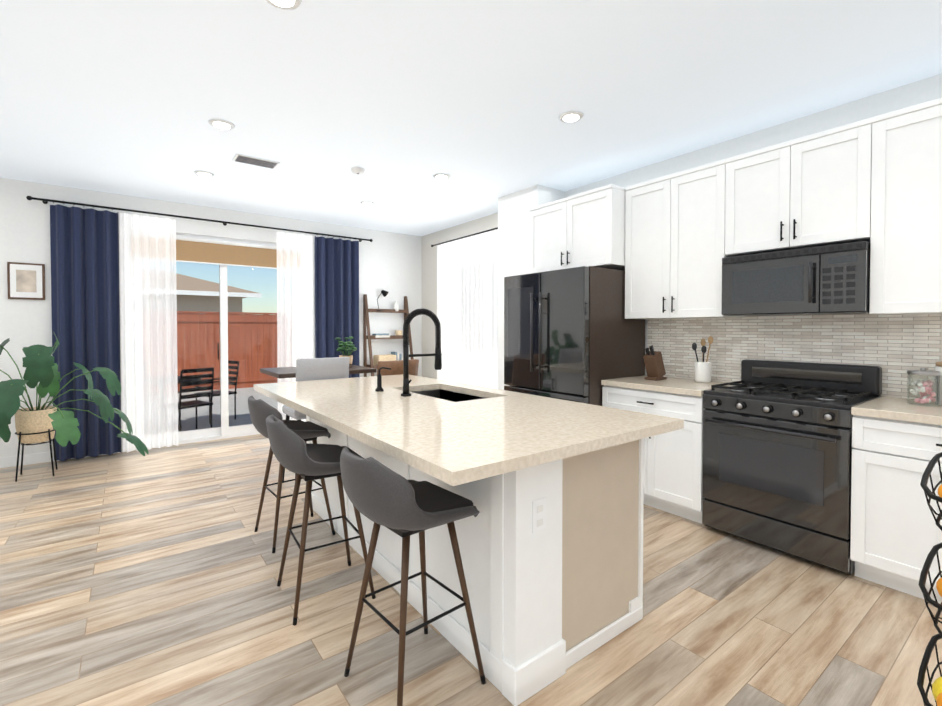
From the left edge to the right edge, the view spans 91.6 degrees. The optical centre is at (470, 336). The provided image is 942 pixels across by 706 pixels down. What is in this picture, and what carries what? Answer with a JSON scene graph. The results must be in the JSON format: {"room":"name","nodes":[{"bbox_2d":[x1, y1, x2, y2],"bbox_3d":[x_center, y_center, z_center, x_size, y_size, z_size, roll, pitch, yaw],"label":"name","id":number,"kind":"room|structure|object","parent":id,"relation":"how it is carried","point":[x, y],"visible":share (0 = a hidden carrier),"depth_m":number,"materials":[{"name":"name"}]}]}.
{"room":"kitchen and dining room","nodes":[
{"label":"kitchen and dining room","id":0,"kind":"room"},
{"bbox_2d":[0,177,421,457],"bbox_3d":[-3.766,-0.136,4.915,7.700,2.740,0.150,-1,1,-37],"label":"wall","id":1,"kind":"structure","parent":0,"point":[390,263],"depth_m":5.06,"materials":[{"name":"paint"}]},
{"bbox_2d":[7,262,44,299],"bbox_3d":[-4.280,-0.532,4.410,0.260,0.350,0.024,-1,1,-37],"label":"picture frame","id":2,"kind":"object","parent":1,"relation":"attached to","point":[25,280],"visible":1,"depth_m":4.40,"materials":[{"name":"brown wood"}]},
{"bbox_2d":[0,443,122,467],"bbox_3d":[-5.162,1.204,3.783,3.720,0.100,0.017,-1,1,-37],"label":"baseboard","id":3,"kind":"structure","parent":1,"relation":"attached to","point":[28,459],"depth_m":4.43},
{"bbox_2d":[26,196,372,241],"bbox_3d":[-2.824,-1.335,5.430,3.532,0.044,0.120,-1,1,-37],"label":"curtain rod","id":4,"kind":"object","parent":1,"relation":"attached to","point":[46,201],"visible":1,"depth_m":5.07,"materials":[{"name":"black metal"}]},
{"bbox_2d":[50,204,121,460],"bbox_3d":[-3.874,-0.034,4.619,0.530,2.505,0.116,-1,1,-37],"label":"curtain","id":5,"kind":"object","parent":4,"relation":"hanging from","point":[85,296],"visible":0.85,"depth_m":4.61,"materials":[{"name":"blue fabric"}]},
{"bbox_2d":[120,213,177,452],"bbox_3d":[-3.458,-0.039,4.930,0.490,2.505,0.085,-1,1,-37],"label":"sheer curtain","id":6,"kind":"object","parent":4,"relation":"hanging from","point":[149,326],"visible":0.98,"depth_m":4.93,"materials":[{"name":"fabric"}]},
{"bbox_2d":[276,232,313,421],"bbox_3d":[-2.231,-0.055,5.853,0.460,2.505,0.078,-1,1,-37],"label":"sheer curtain","id":7,"kind":"object","parent":4,"relation":"hanging from","point":[295,296],"visible":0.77,"depth_m":5.83,"materials":[{"name":"fabric"}]},
{"bbox_2d":[315,236,359,377],"bbox_3d":[-1.795,-0.061,6.180,0.610,2.505,0.116,-1,1,-37],"label":"curtain","id":8,"kind":"object","parent":4,"relation":"hanging from","point":[336,288],"visible":0.69,"depth_m":6.16,"materials":[{"name":"blue fabric"}]},
{"bbox_2d":[176,233,277,444],"bbox_3d":[-2.963,0.024,5.496,1.840,2.400,0.130,-1,1,-37],"label":"sliding door","id":9,"kind":"structure","parent":1,"relation":"attached to","point":[223,253],"depth_m":5.48,"materials":[{"name":"clear glass"}]},
{"bbox_2d":[0,434,941,705],"bbox_3d":[-1.034,1.322,1.301,7.700,0.050,9.250,-1,1,-37],"label":"floor","id":10,"kind":"structure","parent":0,"point":[138,578],"depth_m":2.10,"materials":[{"name":"brown wood"}]},
{"bbox_2d":[0,333,148,481],"bbox_3d":[-3.701,0.602,4.017,1.410,1.297,0.664,-1,1,-37],"label":"monstera plant","id":11,"kind":"object","parent":10,"relation":"on","point":[39,424],"visible":1,"depth_m":3.99,"materials":[{"name":"green plant"}]},
{"bbox_2d":[248,396,334,552],"bbox_3d":[-1.160,0.819,2.923,0.470,0.903,0.482,-1,1,-37],"label":"stool","id":12,"kind":"object","parent":10,"relation":"on","point":[260,411],"visible":0.75,"depth_m":2.81,"materials":[{"name":"grey fabric"}]},
{"bbox_2d":[282,357,349,480],"bbox_3d":[-1.315,0.711,3.880,0.444,1.084,0.517,-1,1,-37],"label":"dining chair","id":13,"kind":"object","parent":10,"relation":"on","point":[308,369],"visible":0.23,"depth_m":3.67,"materials":[{"name":"fabric"}]},
{"bbox_2d":[260,365,376,378],"bbox_3d":[-1.532,0.780,4.595,0.930,0.920,0.730,-1,1,-37],"label":"dining table","id":14,"kind":"object","parent":10,"relation":"on","point":[283,372],"visible":0.29,"depth_m":4.45,"materials":[{"name":"brown wood"}]},
{"bbox_2d":[335,336,356,366],"bbox_3d":[-1.285,0.158,4.734,0.236,0.316,0.234,-1,1,-37],"label":"potted plant","id":15,"kind":"object","parent":14,"relation":"on","point":[341,348],"visible":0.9,"depth_m":4.70,"materials":[{"name":"green plant"}]},
{"bbox_2d":[266,414,375,624],"bbox_3d":[-0.760,0.830,2.277,0.473,0.903,0.482,-1,1,-37],"label":"stool","id":16,"kind":"object","parent":10,"relation":"on","point":[308,463],"visible":0.79,"depth_m":2.13,"materials":[{"name":"grey fabric"}]},
{"bbox_2d":[363,290,413,376],"bbox_3d":[-1.131,0.269,6.542,0.680,1.878,0.406,-1,1,-37],"label":"ladder shelf","id":17,"kind":"object","parent":10,"relation":"on","point":[392,356],"visible":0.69,"depth_m":6.50,"materials":[{"name":"brown wood"}]},
{"bbox_2d":[377,359,418,375],"bbox_3d":[-0.787,0.729,4.302,0.444,1.034,0.517,-1,1,-43],"label":"dining chair","id":18,"kind":"object","parent":10,"relation":"on","point":[396,366],"visible":0.1,"depth_m":4.08,"materials":[{"name":"leather"}]},
{"bbox_2d":[340,447,485,705],"bbox_3d":[-0.233,0.841,1.691,0.473,0.903,0.482,-1,1,-37],"label":"stool","id":19,"kind":"object","parent":10,"relation":"on","point":[378,493],"visible":1,"depth_m":1.55,"materials":[{"name":"grey fabric"},{"name":"walnut wood"},{"name":"black matte metal"}]},
{"bbox_2d":[306,418,643,705],"bbox_3d":[-0.204,0.834,2.769,0.851,0.874,2.326,-1,1,-37],"label":"kitchen island","id":20,"kind":"object","parent":10,"relation":"on","point":[550,538],"depth_m":1.82,"materials":[{"name":"white wood"}]},
{"bbox_2d":[253,378,608,485],"bbox_3d":[-0.532,0.381,2.525,0.710,0.040,2.550,-1,1,-37],"label":"island countertop","id":21,"kind":"structure","parent":20,"relation":"on","point":[454,443],"depth_m":1.84,"materials":[{"name":"beige stone"}]},
{"bbox_2d":[375,367,390,391],"bbox_3d":[-0.570,0.274,2.976,0.107,0.158,0.051,-1,1,-37],"label":"soap dispenser","id":22,"kind":"object","parent":21,"relation":"on","point":[379,388],"visible":1,"depth_m":2.95,"materials":[{"name":"black metal"}]},
{"bbox_2d":[413,386,488,401],"bbox_3d":[-0.158,0.501,2.952,0.424,0.238,0.784,-1,1,-37],"label":"sink","id":23,"kind":"object","parent":21,"relation":"in","point":[433,391],"depth_m":3.27,"materials":[{"name":"black metal"}]},
{"bbox_2d":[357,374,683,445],"bbox_3d":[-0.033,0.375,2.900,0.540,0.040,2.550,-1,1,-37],"label":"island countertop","id":24,"kind":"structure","parent":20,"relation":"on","point":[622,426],"depth_m":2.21,"materials":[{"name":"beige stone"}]},
{"bbox_2d":[401,308,441,395],"bbox_3d":[-0.288,0.091,2.806,0.290,0.530,0.110,-1,1,-37],"label":"faucet","id":25,"kind":"object","parent":24,"relation":"on","point":[437,354],"visible":1,"depth_m":2.77,"materials":[{"name":"black metal"}]},
{"bbox_2d":[504,266,644,405],"bbox_3d":[0.887,0.348,4.106,0.880,1.800,0.931,-1,1,-37],"label":"fridge","id":26,"kind":"object","parent":10,"relation":"on","point":[573,334],"visible":0.46,"depth_m":3.74,"materials":[{"name":"metal"}]},
{"bbox_2d":[602,386,704,523],"bbox_3d":[1.526,0.822,3.503,0.628,0.873,0.789,-1,1,-37],"label":"base cabinet","id":27,"kind":"object","parent":10,"relation":"on","point":[673,459],"depth_m":3.18,"materials":[{"name":"wood"}]},
{"bbox_2d":[601,375,741,397],"bbox_3d":[1.520,0.365,3.491,0.643,0.040,0.789,-1,1,-37],"label":"countertop","id":28,"kind":"structure","parent":27,"relation":"on","point":[689,386],"depth_m":3.38,"materials":[{"name":"beige stone"}]},
{"bbox_2d":[643,345,666,380],"bbox_3d":[1.455,0.204,3.633,0.196,0.274,0.100,-1,1,-37],"label":"knife block","id":29,"kind":"object","parent":28,"relation":"on","point":[654,364],"visible":1,"depth_m":3.59,"materials":[{"name":"brown wood"}]},
{"bbox_2d":[692,336,712,382],"bbox_3d":[1.753,0.170,3.449,0.116,0.349,0.139,-1,1,-37],"label":"utensil crock","id":30,"kind":"object","parent":28,"relation":"on","point":[702,371],"visible":1,"depth_m":3.41,"materials":[{"name":"white ceramic"}]},
{"bbox_2d":[702,359,882,574],"bbox_3d":[1.966,0.722,2.857,0.690,1.095,0.768,-1,1,-37],"label":"range","id":31,"kind":"object","parent":10,"relation":"on","point":[777,448],"visible":0.98,"depth_m":2.68,"materials":[{"name":"black metal"}]},
{"bbox_2d":[850,414,941,603],"bbox_3d":[2.472,0.844,2.244,0.628,0.873,0.818,-1,1,-37],"label":"base cabinet","id":32,"kind":"object","parent":10,"relation":"on","point":[894,529],"depth_m":2.26,"materials":[{"name":"wood"}]},
{"bbox_2d":[851,394,941,425],"bbox_3d":[2.802,0.394,1.783,0.643,0.040,1.939,-1,1,-37],"label":"countertop","id":33,"kind":"structure","parent":32,"relation":"on","point":[895,409],"depth_m":2.29,"materials":[{"name":"beige stone"}]},
{"bbox_2d":[907,368,939,406],"bbox_3d":[2.397,0.265,2.428,0.128,0.194,0.128,-1,1,-37],"label":"candy jar","id":34,"kind":"object","parent":33,"relation":"on","point":[924,388],"visible":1,"depth_m":2.40,"materials":[{"name":"clear glass"}]},
{"bbox_2d":[934,361,941,405],"bbox_3d":[2.543,0.232,2.399,0.160,0.261,0.160,-1,1,-37],"label":"canister","id":35,"kind":"object","parent":33,"relation":"on","point":[938,366],"visible":0.73,"depth_m":2.41,"materials":[{"name":"clear glass"}]},
{"bbox_2d":[917,452,941,705],"bbox_3d":[1.397,0.746,1.172,0.416,1.106,0.336,-1,1,-37],"label":"fruit basket stand","id":36,"kind":"object","parent":10,"relation":"on","point":[936,687],"visible":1,"depth_m":1.26,"materials":[{"name":"black metal"}]},
{"bbox_2d":[0,0,941,235],"bbox_3d":[-1.034,-1.468,1.253,7.700,0.050,9.250,-1,1,-37],"label":"ceiling","id":37,"kind":"structure","parent":0,"point":[401,102],"depth_m":2.71,"materials":[{"name":"paint"}]},
{"bbox_2d":[194,170,213,176],"bbox_3d":[-2.441,-1.486,4.192,0.163,0.012,0.163,1,1,29],"label":"recessed light","id":38,"kind":"object","parent":37,"relation":"in","point":[200,173],"depth_m":4.16,"materials":[{"name":"white plastic"}]},
{"bbox_2d":[208,119,234,129],"bbox_3d":[-1.728,-1.469,3.177,0.163,0.012,0.163,1,1,29],"label":"recessed light","id":39,"kind":"object","parent":37,"relation":"in","point":[222,124],"depth_m":3.16,"materials":[{"name":"white plastic"}]},
{"bbox_2d":[232,153,279,168],"bbox_3d":[-1.821,-1.481,3.882,0.340,0.011,0.180,-1,1,-37],"label":"ceiling vent","id":40,"kind":"object","parent":37,"relation":"in","point":[241,158],"visible":1,"depth_m":3.86,"materials":[{"name":"white metal"}]},
{"bbox_2d":[265,0,301,9],"bbox_3d":[-0.809,-1.447,1.953,0.163,0.012,0.163,0,1,17],"label":"recessed light","id":41,"kind":"object","parent":37,"relation":"in","point":[280,4],"depth_m":1.99,"materials":[{"name":"white plastic"}]},
{"bbox_2d":[351,167,364,174],"bbox_3d":[-1.007,-1.471,4.081,0.124,0.038,0.124,-1,1,-37],"label":"smoke detector","id":42,"kind":"object","parent":37,"relation":"attached to","point":[358,170],"visible":1,"depth_m":4.04,"materials":[{"name":"white plastic"}]},
{"bbox_2d":[360,201,374,205],"bbox_3d":[-1.171,-1.503,5.183,0.163,0.012,0.163,1,1,44],"label":"recessed light","id":43,"kind":"object","parent":37,"relation":"in","point":[367,203],"depth_m":5.15,"materials":[{"name":"white plastic"}]},
{"bbox_2d":[433,173,449,179],"bbox_3d":[-0.273,-1.488,4.269,0.163,0.012,0.163,-1,1,-43],"label":"recessed light","id":44,"kind":"object","parent":37,"relation":"in","point":[441,176],"depth_m":4.24,"materials":[{"name":"white plastic"}]},
{"bbox_2d":[559,111,583,122],"bbox_3d":[0.670,-1.467,3.064,0.163,0.012,0.163,-1,1,-43],"label":"recessed light","id":45,"kind":"object","parent":37,"relation":"in","point":[564,117],"depth_m":3.04,"materials":[{"name":"white plastic"}]},
{"bbox_2d":[498,184,564,389],"bbox_3d":[0.632,-0.135,4.885,0.399,2.739,0.600,-1,1,-37],"label":"wall","id":46,"kind":"structure","parent":0,"point":[513,233],"depth_m":4.79,"materials":[{"name":"paint"}]},
{"bbox_2d":[529,184,624,273],"bbox_3d":[1.050,-0.914,4.207,0.508,0.640,0.945,-1,1,-37],"label":"upper cabinet","id":47,"kind":"object","parent":46,"relation":"attached to","point":[587,228],"depth_m":3.94,"materials":[{"name":"wood"}]},
{"bbox_2d":[421,73,941,378],"bbox_3d":[2.030,-0.111,3.484,0.150,2.740,9.100,-1,1,-37],"label":"wall","id":48,"kind":"structure","parent":0,"point":[928,89],"depth_m":3.54,"materials":[{"name":"paint"}]},
{"bbox_2d":[431,227,497,246],"bbox_3d":[0.030,-1.298,5.901,0.117,0.040,1.900,-1,1,-37],"label":"curtain rod","id":49,"kind":"object","parent":48,"relation":"attached to","point":[464,237],"visible":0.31,"depth_m":5.97,"materials":[{"name":"black metal"}]},
{"bbox_2d":[437,229,497,388],"bbox_3d":[0.016,-0.043,5.875,0.086,2.480,1.680,-1,1,-37],"label":"window curtain","id":50,"kind":"object","parent":49,"relation":"hanging from","point":[467,292],"visible":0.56,"depth_m":5.90,"materials":[{"name":"fabric"}]},
{"bbox_2d":[621,156,756,321],"bbox_3d":[1.659,-0.682,3.541,0.338,1.080,0.848,-1,1,-37],"label":"upper cabinet","id":51,"kind":"object","parent":48,"relation":"attached to","point":[667,244],"depth_m":3.41,"materials":[{"name":"wood"}]},
{"bbox_2d":[648,314,941,398],"bbox_3d":[2.596,0.127,2.600,0.010,0.546,3.500,-1,1,-37],"label":"backsplash","id":52,"kind":"structure","parent":48,"relation":"attached to","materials":[{"name":"tile"}]},
{"bbox_2d":[733,117,872,255],"bbox_3d":[2.110,-0.884,2.937,0.338,0.655,0.772,-1,1,-37],"label":"upper cabinet","id":53,"kind":"object","parent":48,"relation":"attached to","point":[814,190],"depth_m":2.77,"materials":[{"name":"wood"}]},
{"bbox_2d":[721,241,869,315],"bbox_3d":[2.071,-0.337,2.917,0.428,0.390,0.762,-1,1,-37],"label":"microwave","id":54,"kind":"object","parent":53,"relation":"attached to","point":[827,279],"visible":1,"depth_m":2.76,"materials":[{"name":"metal"}]},
{"bbox_2d":[849,98,941,317],"bbox_3d":[2.573,-0.661,2.325,0.338,1.080,0.888,-1,1,-37],"label":"upper cabinet","id":55,"kind":"object","parent":48,"relation":"attached to","point":[906,242],"depth_m":2.42,"materials":[{"name":"wood"}]},
{"label":"outside","id":56,"kind":"structure","parent":0,"visible":0},
{"bbox_2d":[177,361,277,431],"bbox_3d":[-5.921,1.275,12.639,38.000,0.050,44.950,-1,1,-37],"label":"ground","id":57,"kind":"structure","parent":56,"point":[216,409],"depth_m":8.21,"materials":[{"name":"concrete"}]},
{"bbox_2d":[177,360,238,430],"bbox_3d":[-4.502,0.884,6.662,1.778,0.940,1.778,0,1,-12],"label":"patio chairs","id":58,"kind":"object","parent":57,"relation":"on","point":[191,382],"depth_m":6.22,"materials":[{"name":"black metal"}]},
{"bbox_2d":[176,273,261,374],"bbox_3d":[-15.082,-0.642,15.062,13.300,3.700,9.020,-1,1,-37],"label":"house","id":59,"kind":"structure","parent":57,"relation":"on","point":[209,293],"depth_m":14.98,"materials":[{"name":"grey paint"}]},
{"bbox_2d":[177,311,277,390],"bbox_3d":[-0.168,0.475,3.412,24.136,1.870,19.308,-1,1,-37],"label":"fence","id":60,"kind":"object","parent":57,"relation":"on","point":[235,340],"depth_m":11.17,"materials":[{"name":"brown wood"}]}
]}

